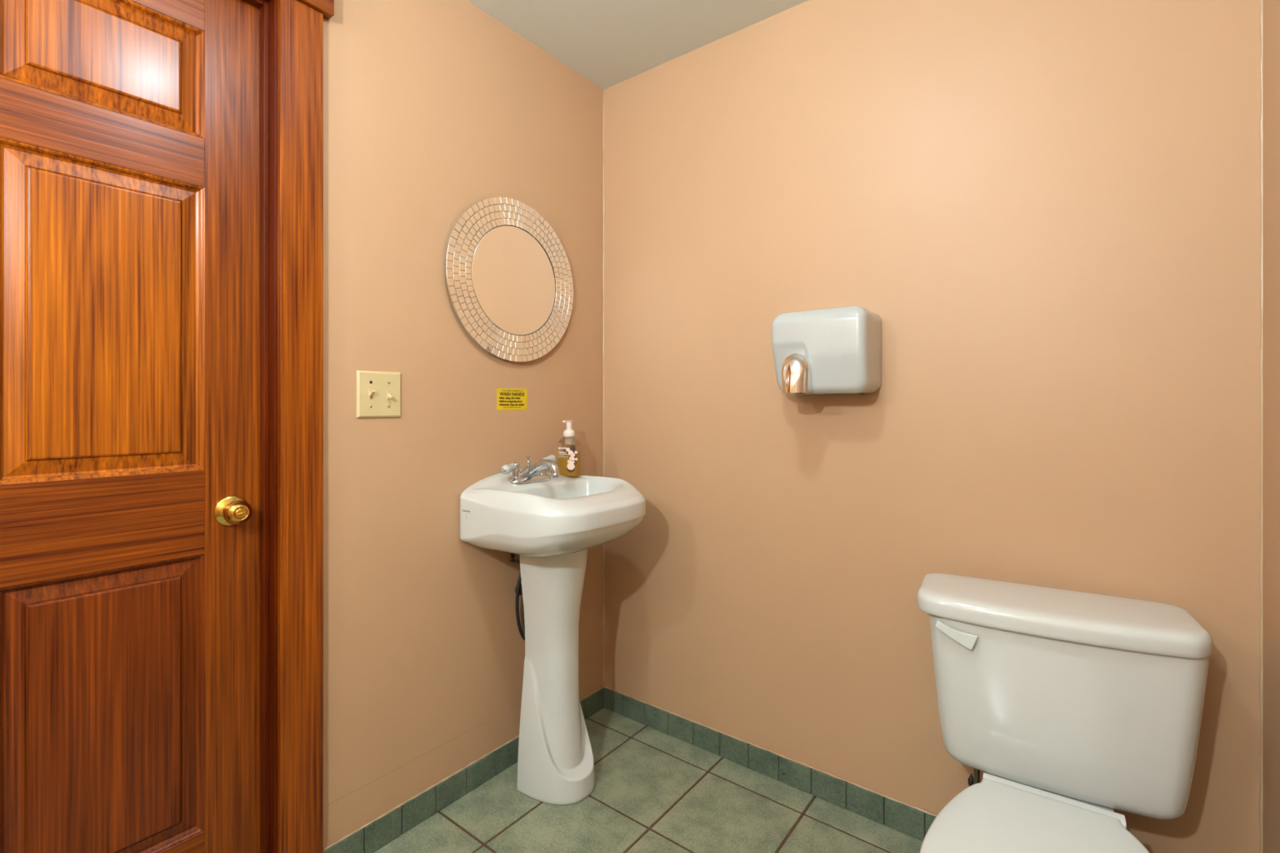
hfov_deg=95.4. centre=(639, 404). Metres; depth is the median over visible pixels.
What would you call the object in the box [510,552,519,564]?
shutoff valve
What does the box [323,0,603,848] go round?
wall
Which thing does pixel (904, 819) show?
baseboard
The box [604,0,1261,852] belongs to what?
wall
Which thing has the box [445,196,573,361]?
round mirror
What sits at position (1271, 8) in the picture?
wall
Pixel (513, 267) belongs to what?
mirror glass
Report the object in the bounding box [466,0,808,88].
ceiling
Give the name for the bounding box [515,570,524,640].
supply hose
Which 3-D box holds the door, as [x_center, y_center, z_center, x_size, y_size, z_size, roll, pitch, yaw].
[-1.115,0.107,0.934,0.096,1.990,0.916,0,0,37]
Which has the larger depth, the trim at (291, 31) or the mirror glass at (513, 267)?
the mirror glass at (513, 267)
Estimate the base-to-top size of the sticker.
0.067 m
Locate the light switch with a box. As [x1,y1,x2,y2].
[355,370,400,417]
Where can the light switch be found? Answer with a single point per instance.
(378, 393)
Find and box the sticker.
[497,388,527,410]
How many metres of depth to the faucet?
1.73 m
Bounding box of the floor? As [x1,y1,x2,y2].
[373,707,922,852]
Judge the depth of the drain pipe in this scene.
1.79 m
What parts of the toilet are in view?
flush lever, seat lid, bowl, tank lid, tank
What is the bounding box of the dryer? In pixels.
[771,305,881,395]
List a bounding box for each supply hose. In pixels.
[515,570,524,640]
[968,768,979,786]
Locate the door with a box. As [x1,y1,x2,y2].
[0,0,259,852]
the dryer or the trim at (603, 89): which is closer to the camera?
the dryer
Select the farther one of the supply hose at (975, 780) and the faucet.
the faucet
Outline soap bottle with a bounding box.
[558,420,580,476]
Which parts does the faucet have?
porcelain lever, handle post, lift knob, plate, handle post, spout, porcelain lever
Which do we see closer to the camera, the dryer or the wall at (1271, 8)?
the wall at (1271, 8)
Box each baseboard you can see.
[323,688,603,852]
[603,687,935,841]
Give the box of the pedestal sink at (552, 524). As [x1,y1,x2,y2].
[459,469,645,805]
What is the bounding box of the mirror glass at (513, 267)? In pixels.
[471,225,555,335]
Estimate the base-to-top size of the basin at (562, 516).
0.219 m
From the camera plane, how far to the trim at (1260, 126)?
1.12 m
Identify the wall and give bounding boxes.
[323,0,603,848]
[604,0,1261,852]
[1262,0,1279,852]
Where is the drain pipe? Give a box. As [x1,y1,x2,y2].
[515,583,522,595]
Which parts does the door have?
rail, rail, panel, panel, panel, rail, rail, knob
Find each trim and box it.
[241,0,333,852]
[603,88,604,685]
[1258,0,1262,852]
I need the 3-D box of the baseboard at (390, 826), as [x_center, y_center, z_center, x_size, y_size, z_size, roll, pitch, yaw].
[-0.434,1.073,1.745,0.010,0.074,0.998,0,0,37]
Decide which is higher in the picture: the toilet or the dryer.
the dryer
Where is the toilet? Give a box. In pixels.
[916,573,1213,852]
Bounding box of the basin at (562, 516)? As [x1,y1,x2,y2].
[459,469,645,556]
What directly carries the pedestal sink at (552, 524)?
on the floor
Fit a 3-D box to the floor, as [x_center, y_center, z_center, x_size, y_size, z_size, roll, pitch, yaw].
[-0.198,1.125,0.681,1.680,0.030,2.400,0,0,37]
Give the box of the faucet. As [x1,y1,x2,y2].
[500,454,559,484]
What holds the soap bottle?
on the pedestal sink at (552, 524)

